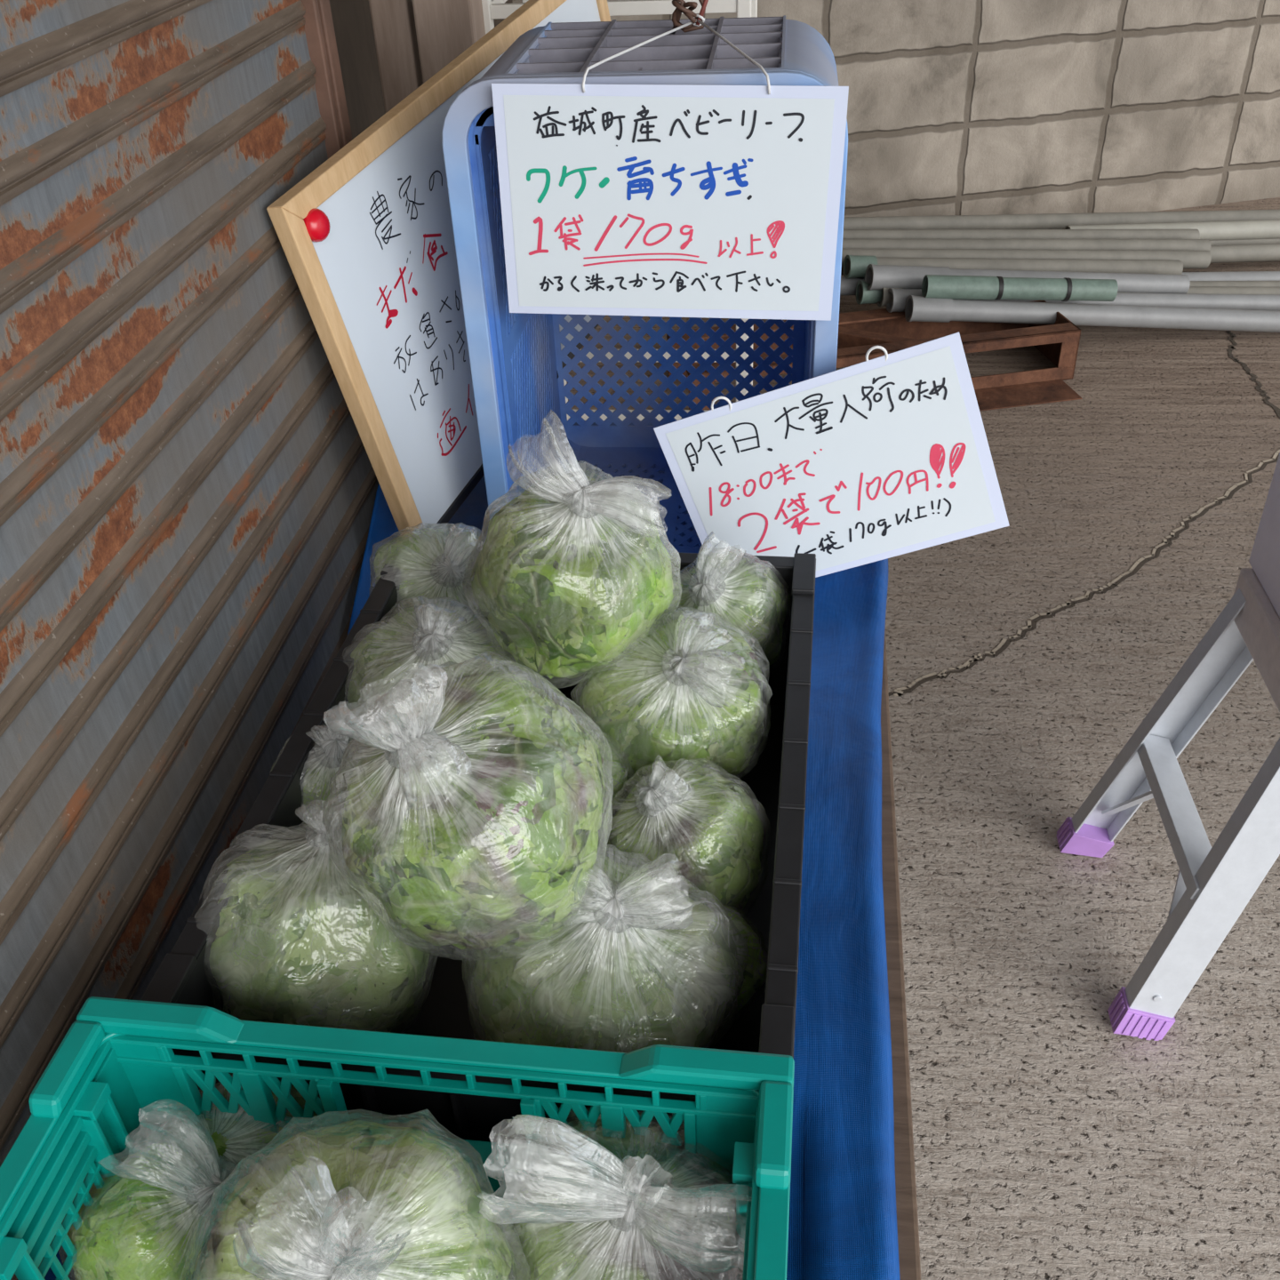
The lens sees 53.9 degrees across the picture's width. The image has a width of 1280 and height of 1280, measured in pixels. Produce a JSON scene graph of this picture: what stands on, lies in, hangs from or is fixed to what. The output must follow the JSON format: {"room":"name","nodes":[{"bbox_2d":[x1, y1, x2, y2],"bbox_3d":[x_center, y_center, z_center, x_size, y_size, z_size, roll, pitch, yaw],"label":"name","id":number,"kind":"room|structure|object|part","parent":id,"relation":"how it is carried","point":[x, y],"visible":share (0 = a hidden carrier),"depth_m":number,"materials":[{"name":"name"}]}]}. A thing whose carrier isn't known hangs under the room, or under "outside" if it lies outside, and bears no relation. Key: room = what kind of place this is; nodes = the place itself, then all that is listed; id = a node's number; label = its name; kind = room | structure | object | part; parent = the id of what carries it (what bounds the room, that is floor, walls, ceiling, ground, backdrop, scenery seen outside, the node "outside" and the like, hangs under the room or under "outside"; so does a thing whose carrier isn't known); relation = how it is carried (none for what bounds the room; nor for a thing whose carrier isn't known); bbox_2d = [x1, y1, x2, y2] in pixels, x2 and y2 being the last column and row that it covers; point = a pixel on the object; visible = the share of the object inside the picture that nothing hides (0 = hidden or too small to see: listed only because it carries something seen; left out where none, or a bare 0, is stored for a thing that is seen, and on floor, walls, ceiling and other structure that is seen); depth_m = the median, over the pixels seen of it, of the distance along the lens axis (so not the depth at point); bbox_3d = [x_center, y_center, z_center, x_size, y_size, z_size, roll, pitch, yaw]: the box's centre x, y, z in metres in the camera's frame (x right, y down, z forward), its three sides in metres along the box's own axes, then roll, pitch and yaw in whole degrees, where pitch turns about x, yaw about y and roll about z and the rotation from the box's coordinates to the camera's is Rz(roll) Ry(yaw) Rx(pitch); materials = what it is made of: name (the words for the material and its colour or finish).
{"room":"roadside vegetable stand","nodes":[
{"label":"roadside vegetable stand","id":0,"kind":"room"},
{"bbox_2d":[0,0,378,1279],"bbox_3d":[-0.524,0.534,-0.569,0.005,2.470,4.155,1,36,6],"label":"roller shutter","id":1,"kind":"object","parent":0,"point":[189,483],"depth_m":0.90,"materials":[{"name":"grey metal"}]},
{"bbox_2d":[300,0,352,159],"bbox_3d":[-0.330,-0.692,1.121,0.054,2.450,0.050,1,36,6],"label":"trim","id":2,"kind":"structure","parent":1,"relation":"attached to","point":[319,28],"depth_m":1.21,"materials":[{"name":"brown wood"}]},
{"bbox_2d":[329,0,512,139],"bbox_3d":[-0.380,-1.336,1.896,0.220,2.600,2.060,1,36,6],"label":"door frame","id":3,"kind":"structure","parent":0,"point":[351,19],"depth_m":1.95,"materials":[{"name":"brown wood"}]},
{"bbox_2d":[368,0,485,112],"bbox_3d":[-0.314,-1.127,1.599,0.153,2.600,0.090,1,36,6],"label":"door","id":4,"kind":"structure","parent":3,"relation":"attached to","point":[414,40],"depth_m":1.77,"materials":[{"name":"brown wood"}]},
{"bbox_2d":[512,0,1279,216],"bbox_3d":[0.856,-2.404,3.217,5.820,2.700,0.151,-9,36,-9],"label":"wall","id":5,"kind":"structure","parent":0,"point":[955,107],"depth_m":3.78,"materials":[{"name":"tile"}]},
{"bbox_2d":[566,197,1279,1279],"bbox_3d":[1.247,-0.083,2.264,8.000,0.002,10.000,1,36,6],"label":"floor","id":6,"kind":"structure","parent":0,"point":[1023,657],"depth_m":1.81,"materials":[{"name":"concrete"}]},
{"bbox_2d":[481,0,757,420],"bbox_3d":[-0.001,-0.605,2.197,0.390,1.030,0.370,1,36,6],"label":"metal rack","id":7,"kind":"object","parent":6,"relation":"on","point":[492,9],"visible":0.15,"depth_m":1.77,"materials":[{"name":"white metal"}]},
{"bbox_3d":[-0.202,-0.507,2.075,0.020,1.030,0.020,1,36,6],"label":"post","id":8,"kind":"part","parent":7,"relation":"part of","materials":[{"name":"white paint"}]},
{"bbox_3d":[-0.167,-0.711,2.358,0.020,1.030,0.020,1,36,6],"label":"post","id":9,"kind":"part","parent":7,"relation":"part of","materials":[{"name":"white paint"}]},
{"bbox_3d":[-0.021,-0.995,1.918,0.382,0.018,0.364,1,36,6],"label":"rail","id":10,"kind":"part","parent":7,"relation":"part of","materials":[{"name":"white paint"}]},
{"bbox_3d":[0.012,-0.348,2.380,0.382,0.018,0.364,1,36,6],"label":"rail","id":11,"kind":"part","parent":7,"relation":"part of","materials":[{"name":"white paint"}]},
{"bbox_3d":[0.001,-0.572,2.220,0.382,0.018,0.364,1,36,6],"label":"rail","id":12,"kind":"part","parent":7,"relation":"part of","materials":[{"name":"white paint"}]},
{"bbox_3d":[0.166,-0.498,2.037,0.020,1.030,0.020,1,36,6],"label":"post","id":13,"kind":"part","parent":7,"relation":"part of","materials":[{"name":"white metal"}]},
{"bbox_3d":[0.200,-0.702,2.319,0.020,1.030,0.020,1,36,6],"label":"post","id":14,"kind":"part","parent":7,"relation":"part of","materials":[{"name":"white metal"}]},
{"bbox_2d":[666,300,1082,411],"bbox_3d":[0.563,-0.669,3.026,0.960,0.125,0.382,-6,36,-5],"label":"wooden box","id":15,"kind":"object","parent":6,"relation":"on","point":[859,332],"visible":0.44,"depth_m":3.01,"materials":[{"name":"brown wood"}]},
{"bbox_2d":[880,629,920,1279],"bbox_3d":[-0.037,0.427,1.186,0.558,0.532,1.690,1,36,6],"label":"table edge","id":16,"kind":"object","parent":6,"relation":"on","point":[904,1156],"visible":0.02,"depth_m":0.92,"materials":[{"name":"brown wood"}]},
{"bbox_2d":[44,422,900,1279],"bbox_3d":[-0.048,0.166,1.005,0.584,0.125,1.721,1,36,6],"label":"tarpaulin","id":17,"kind":"object","parent":16,"relation":"on","point":[843,1218],"visible":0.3,"depth_m":0.96,"materials":[{"name":"blue plastic"}]},
{"bbox_2d":[0,996,794,1279],"bbox_3d":[-0.143,0.443,0.518,0.389,0.208,0.532,2,36,7],"label":"crate","id":18,"kind":"object","parent":17,"relation":"on","point":[116,1080],"visible":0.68,"depth_m":0.67,"materials":[{"name":"teal plastic"}]},
{"bbox_3d":[-0.315,0.441,0.544,0.014,0.194,0.500,2,36,7],"label":"panel","id":19,"kind":"part","parent":18,"relation":"part of","materials":[{"name":"teal plastic"}]},
{"bbox_2d":[66,1115,240,1279],"bbox_3d":[-0.262,0.317,0.691,0.114,0.142,0.105,1,36,6],"label":"bag","id":20,"kind":"object","parent":18,"relation":"in","point":[152,1220],"visible":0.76,"depth_m":0.67,"materials":[{"name":"clear plastic"}]},
{"bbox_2d":[157,1082,319,1183],"bbox_3d":[-0.234,0.309,0.738,0.111,0.104,0.112,-24,40,-26],"label":"bag","id":21,"kind":"object","parent":18,"relation":"in","point":[244,1145],"visible":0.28,"depth_m":0.71,"materials":[{"name":"clear plastic"}]},
{"bbox_2d":[191,1120,517,1279],"bbox_3d":[-0.140,0.315,0.606,0.168,0.216,0.168,1,36,6],"label":"bag","id":22,"kind":"object","parent":18,"relation":"in","point":[356,1199],"visible":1,"depth_m":0.59,"materials":[{"name":"clear plastic"}]},
{"bbox_3d":[-0.111,0.306,0.719,0.357,0.194,0.014,2,36,7],"label":"panel","id":23,"kind":"part","parent":18,"relation":"part of","materials":[{"name":"teal plastic"}]},
{"bbox_2d":[480,1112,744,1279],"bbox_3d":[-0.007,0.306,0.656,0.146,0.193,0.150,1,36,6],"label":"bag","id":24,"kind":"object","parent":18,"relation":"in","point":[633,1206],"visible":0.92,"depth_m":0.63,"materials":[{"name":"clear plastic"}]},
{"bbox_3d":[0.029,0.456,0.499,0.014,0.194,0.500,2,36,7],"label":"panel","id":25,"kind":"part","parent":18,"relation":"part of","materials":[{"name":"teal plastic"}]},
{"bbox_2d":[266,0,611,535],"bbox_3d":[-0.149,-0.466,1.439,0.064,0.480,0.759,11,38,19],"label":"whiteboard","id":26,"kind":"object","parent":17,"relation":"on","point":[381,294],"visible":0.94,"depth_m":1.26,"materials":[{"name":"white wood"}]},
{"bbox_2d":[303,208,330,242],"bbox_3d":[-0.287,-0.369,1.121,0.016,0.029,0.029,12,38,19],"label":"magnet","id":27,"kind":"object","parent":26,"relation":"attached to","point":[316,222],"visible":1,"depth_m":1.11},
{"bbox_3d":[-0.274,-0.235,1.212,0.093,0.378,0.026,-19,39,-21],"label":"frame rail","id":28,"kind":"part","parent":26,"relation":"part of","materials":[{"name":"brown wood"}]},
{"bbox_3d":[-0.186,-0.601,1.321,0.020,0.121,0.703,11,38,19],"label":"frame rail","id":29,"kind":"part","parent":26,"relation":"part of","materials":[{"name":"brown wood"}]},
{"bbox_3d":[-0.023,-0.697,1.665,0.093,0.378,0.026,-19,39,-21],"label":"frame rail","id":30,"kind":"part","parent":26,"relation":"part of","materials":[{"name":"brown wood"}]},
{"bbox_2d":[140,544,815,1144],"bbox_3d":[-0.068,0.142,0.971,0.406,0.164,0.569,1,36,6],"label":"crate","id":31,"kind":"object","parent":17,"relation":"on","point":[774,779],"visible":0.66,"depth_m":0.90,"materials":[{"name":"plastic"}]},
{"bbox_2d":[200,811,438,1032],"bbox_3d":[-0.216,0.198,0.850,0.161,0.183,0.166,1,36,6],"label":"bag","id":32,"kind":"object","parent":31,"relation":"in","point":[300,940],"visible":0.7,"depth_m":0.80,"materials":[{"name":"clear plastic"}]},
{"bbox_2d":[303,724,372,825],"bbox_3d":[-0.239,0.107,0.964,0.100,0.108,0.099,1,36,6],"label":"bag","id":33,"kind":"object","parent":31,"relation":"in","point":[324,789],"visible":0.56,"depth_m":0.93,"materials":[{"name":"clear plastic"}]},
{"bbox_2d":[347,595,515,738],"bbox_3d":[-0.174,0.028,1.048,0.169,0.150,0.164,1,36,6],"label":"bag","id":34,"kind":"object","parent":31,"relation":"in","point":[420,645],"visible":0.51,"depth_m":1.00,"materials":[{"name":"clear plastic"}]},
{"bbox_2d":[373,523,492,631],"bbox_3d":[-0.190,-0.053,1.173,0.132,0.133,0.130,1,36,6],"label":"bag","id":35,"kind":"object","parent":31,"relation":"in","point":[434,564],"visible":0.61,"depth_m":1.13,"materials":[{"name":"clear plastic"}]},
{"bbox_2d":[572,713,629,836],"bbox_3d":[-0.058,0.111,0.961,0.109,0.104,0.114,1,36,6],"label":"bag","id":36,"kind":"object","parent":31,"relation":"in","point":[614,773],"visible":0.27,"depth_m":0.94,"materials":[{"name":"clear plastic"}]},
{"bbox_2d":[472,842,743,1053],"bbox_3d":[-0.024,0.214,0.824,0.187,0.194,0.186,1,36,6],"label":"bag","id":37,"kind":"object","parent":31,"relation":"in","point":[643,962],"visible":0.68,"depth_m":0.77,"materials":[{"name":"clear plastic"}]},
{"bbox_2d":[336,663,612,950],"bbox_3d":[-0.102,0.092,0.774,0.172,0.220,0.180,1,36,6],"label":"bag","id":38,"kind":"object","parent":37,"relation":"on","point":[472,814],"visible":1,"depth_m":0.72,"materials":[{"name":"clear plastic"}]},
{"bbox_2d":[570,608,767,790],"bbox_3d":[0.026,0.049,1.012,0.159,0.168,0.168,1,36,6],"label":"bag","id":39,"kind":"object","parent":31,"relation":"in","point":[691,692],"visible":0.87,"depth_m":0.96,"materials":[{"name":"clear plastic"}]},
{"bbox_2d":[470,442,680,682],"bbox_3d":[-0.052,-0.067,0.981,0.170,0.234,0.159,1,36,6],"label":"bag","id":40,"kind":"object","parent":39,"relation":"on","point":[572,573],"visible":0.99,"depth_m":0.94,"materials":[{"name":"clear plastic"}]},
{"bbox_2d":[602,760,766,912],"bbox_3d":[0.032,0.143,0.912,0.126,0.152,0.128,1,36,6],"label":"bag","id":41,"kind":"object","parent":31,"relation":"in","point":[701,823],"visible":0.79,"depth_m":0.87,"materials":[{"name":"clear plastic"}]},
{"bbox_2d":[663,536,786,670],"bbox_3d":[0.075,-0.034,1.115,0.117,0.155,0.124,1,36,6],"label":"bag","id":42,"kind":"object","parent":31,"relation":"in","point":[751,599],"visible":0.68,"depth_m":1.08,"materials":[{"name":"clear plastic"}]},
{"bbox_2d":[711,904,767,1024],"bbox_3d":[0.044,0.224,0.875,0.094,0.090,0.097,1,36,6],"label":"bag","id":43,"kind":"object","parent":31,"relation":"in","point":[750,957],"visible":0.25,"depth_m":0.85,"materials":[{"name":"clear plastic"}]},
{"bbox_2d":[441,15,847,553],"bbox_3d":[0.025,-0.355,1.347,0.360,0.525,0.293,1,36,6],"label":"crate","id":44,"kind":"object","parent":17,"relation":"on","point":[522,410],"visible":0.38,"depth_m":1.30,"materials":[{"name":"blue plastic"}]},
{"bbox_2d":[491,13,848,320],"bbox_3d":[0.035,-0.455,1.205,0.309,0.228,0.219,1,36,6],"label":"sign","id":45,"kind":"object","parent":44,"relation":"hanging from","point":[641,200],"visible":1,"depth_m":1.12,"materials":[{"name":"paper"}]},
{"bbox_2d":[671,0,708,34],"bbox_3d":[0.055,-0.632,1.209,0.056,0.096,0.036,1,36,6],"label":"tie","id":46,"kind":"object","parent":44,"relation":"attached to","point":[681,5],"visible":0.98,"depth_m":1.22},
{"bbox_2d":[653,331,1009,577],"bbox_3d":[0.191,-0.160,1.242,0.353,0.300,0.006,1,36,6],"label":"sign","id":47,"kind":"object","parent":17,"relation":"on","point":[889,455],"visible":1,"depth_m":1.23,"materials":[{"name":"paper"}]},
{"bbox_2d":[840,271,1279,295],"bbox_3d":[1.219,-0.944,3.322,1.505,0.171,0.047,-7,36,-6],"label":"pipe","id":48,"kind":"object","parent":6,"relation":"on","point":[848,285],"visible":0.02,"depth_m":3.35,"materials":[{"name":"grey plastic"}]},
{"bbox_2d":[843,255,1183,278],"bbox_3d":[0.977,-0.968,3.263,0.920,0.148,0.058,-7,36,-6],"label":"pipe","id":49,"kind":"object","parent":48,"relation":"on","point":[854,266],"visible":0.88,"depth_m":3.25,"materials":[{"name":"plastic"}]},
{"bbox_2d":[843,255,877,278],"bbox_3d":[0.559,-0.948,3.191,0.076,0.063,0.058,-7,36,-6],"label":"socket","id":50,"kind":"object","parent":49,"relation":"attached to","point":[854,266],"depth_m":3.17,"materials":[{"name":"green plastic"}]},
{"bbox_2d":[841,248,1211,268],"bbox_3d":[1.005,-1.007,3.321,1.057,0.143,0.047,-6,36,-5],"label":"pipe","id":51,"kind":"object","parent":48,"relation":"on","point":[1189,259],"visible":0.54,"depth_m":3.31,"materials":[{"name":"plastic"}]},
{"bbox_2d":[840,243,1279,275],"bbox_3d":[1.274,-1.055,3.472,1.614,0.171,0.047,-8,36,-8],"label":"pipe","id":52,"kind":"object","parent":6,"relation":"on","point":[1245,252],"visible":0.02,"depth_m":3.53,"materials":[{"name":"plastic"}]},
{"bbox_2d":[842,238,1211,251],"bbox_3d":[1.017,-1.054,3.381,1.085,0.138,0.047,-6,36,-5],"label":"pipe","id":53,"kind":"object","parent":52,"relation":"on","point":[1171,244],"visible":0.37,"depth_m":3.37,"materials":[{"name":"plastic"}]},
{"bbox_2d":[843,209,1279,229],"bbox_3d":[1.402,-1.222,3.668,1.857,0.206,0.047,-9,36,-8],"label":"pipe","id":54,"kind":"object","parent":6,"relation":"on","point":[1042,220],"visible":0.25,"depth_m":3.60,"materials":[{"name":"plastic"}]},
{"bbox_2d":[856,280,1279,303],"bbox_3d":[1.230,-0.909,3.265,1.377,0.179,0.058,-7,36,-6],"label":"pipe","id":55,"kind":"object","parent":6,"relation":"on","point":[863,296],"visible":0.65,"depth_m":3.28,"materials":[{"name":"plastic"}]},
{"bbox_2d":[856,280,882,303],"bbox_3d":[0.600,-0.875,3.165,0.106,0.065,0.058,-7,36,-6],"label":"socket","id":56,"kind":"object","parent":55,"relation":"attached to","point":[863,296],"depth_m":3.14,"materials":[{"name":"green plastic"}]},
{"bbox_2d":[876,286,1279,306],"bbox_3d":[1.238,-0.888,3.236,1.297,0.179,0.058,-7,36,-6],"label":"pipe","id":57,"kind":"object","parent":6,"relation":"on","point":[887,298],"visible":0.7,"depth_m":3.26,"materials":[{"name":"plastic"}]},
{"bbox_2d":[876,287,903,306],"bbox_3d":[0.623,-0.862,3.140,0.056,0.061,0.058,-7,36,-6],"label":"socket","id":58,"kind":"object","parent":57,"relation":"attached to","point":[887,298],"depth_m":3.12,"materials":[{"name":"plastic"}]},
{"bbox_2d":[864,264,1190,293],"bbox_3d":[0.986,-0.909,3.181,0.848,0.154,0.063,-7,36,-5],"label":"pipe","id":59,"kind":"object","parent":57,"relation":"on","point":[880,276],"visible":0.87,"depth_m":3.15,"materials":[{"name":"grey plastic"}]},
{"bbox_2d":[864,264,951,290],"bbox_3d":[0.667,-0.901,3.132,0.207,0.084,0.063,-7,36,-5],"label":"socket","id":60,"kind":"object","parent":59,"relation":"attached to","point":[880,276],"depth_m":3.11,"materials":[{"name":"grey plastic"}]},
{"bbox_2d":[885,288,1279,312],"bbox_3d":[1.232,-0.860,3.196,1.247,0.179,0.058,-7,36,-5],"label":"pipe","id":61,"kind":"object","parent":6,"relation":"on","point":[900,296],"visible":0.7,"depth_m":3.20,"materials":[{"name":"grey plastic"}]},
{"bbox_2d":[885,288,922,312],"bbox_3d":[0.661,-0.840,3.111,0.096,0.065,0.058,-7,36,-5],"label":"socket","id":62,"kind":"object","parent":61,"relation":"attached to","point":[900,296],"depth_m":3.09,"materials":[{"name":"grey plastic"}]},
{"bbox_2d":[904,295,1279,332],"bbox_3d":[1.207,-0.806,3.120,1.114,0.182,0.063,-5,36,-3],"label":"pipe","id":63,"kind":"object","parent":6,"relation":"on","point":[917,308],"visible":1,"depth_m":3.09,"materials":[{"name":"grey plastic"}]},
{"bbox_2d":[904,295,953,322],"bbox_3d":[0.704,-0.806,3.062,0.107,0.072,0.063,-5,36,-3],"label":"socket","id":64,"kind":"object","parent":63,"relation":"attached to","point":[917,308],"depth_m":3.04,"materials":[{"name":"grey plastic"}]},
{"bbox_2d":[921,274,1118,301],"bbox_3d":[0.922,-0.854,3.055,0.469,0.090,0.056,-3,36,-1],"label":"pipe","id":65,"kind":"object","parent":63,"relation":"on","point":[936,286],"visible":1,"depth_m":3.04,"materials":[{"name":"green plastic"}]},
{"bbox_2d":[921,274,998,299],"bbox_3d":[0.774,-0.854,3.046,0.175,0.069,0.056,-3,36,-1],"label":"socket","id":66,"kind":"object","parent":65,"relation":"attached to","point":[936,286],"depth_m":3.02,"materials":[{"name":"green plastic"}]},
{"bbox_2d":[1056,568,1279,1040],"bbox_3d":[1.075,0.197,1.465,1.026,0.487,0.341,1,36,6],"label":"stepladder","id":67,"kind":"object","parent":6,"relation":"on","point":[1214,884],"visible":1,"depth_m":1.49,"materials":[{"name":"metal"}]},
{"bbox_3d":[0.674,0.120,1.616,0.193,0.463,0.044,14,39,23],"label":"leg","id":68,"kind":"part","parent":67,"relation":"part of","materials":[{"name":"metal"}]},
{"bbox_3d":[0.659,0.268,1.410,0.190,0.462,0.044,-11,36,-11],"label":"leg","id":69,"kind":"part","parent":67,"relation":"part of","materials":[{"name":"metal"}]},
{"bbox_3d":[0.711,0.016,1.379,0.045,0.063,0.260,1,36,6],"label":"rail","id":70,"kind":"part","parent":67,"relation":"part of","materials":[{"name":"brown metal"}]},
{"bbox_2d":[1248,452,1279,617],"bbox_3d":[0.850,-0.136,1.293,0.312,0.271,0.219,1,36,6],"label":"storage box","id":71,"kind":"object","parent":67,"relation":"on","point":[1264,560],"visible":1,"depth_m":1.41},
{"bbox_2d":[1210,238,1279,246],"bbox_3d":[1.298,-1.111,3.550,1.670,0.171,0.047,-9,36,-8],"label":"pipe","id":72,"kind":"object","parent":6,"relation":"on","point":[1247,241],"visible":0.02,"depth_m":3.61,"materials":[{"name":"plastic"}]},
{"bbox_2d":[842,229,1199,239],"bbox_3d":[1.019,-1.108,3.457,1.094,0.131,0.040,-7,36,-5],"label":"pipe","id":73,"kind":"object","parent":72,"relation":"on","point":[861,234],"visible":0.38,"depth_m":3.44,"materials":[{"name":"plastic"}]},
{"bbox_2d":[1064,219,1279,240],"bbox_3d":[1.649,-1.167,3.591,0.936,0.122,0.052,-8,36,-8],"label":"pipe","id":74,"kind":"object","parent":72,"relation":"on","point":[1242,229],"visible":0.67,"depth_m":3.57,"materials":[{"name":"plastic"}]}
]}

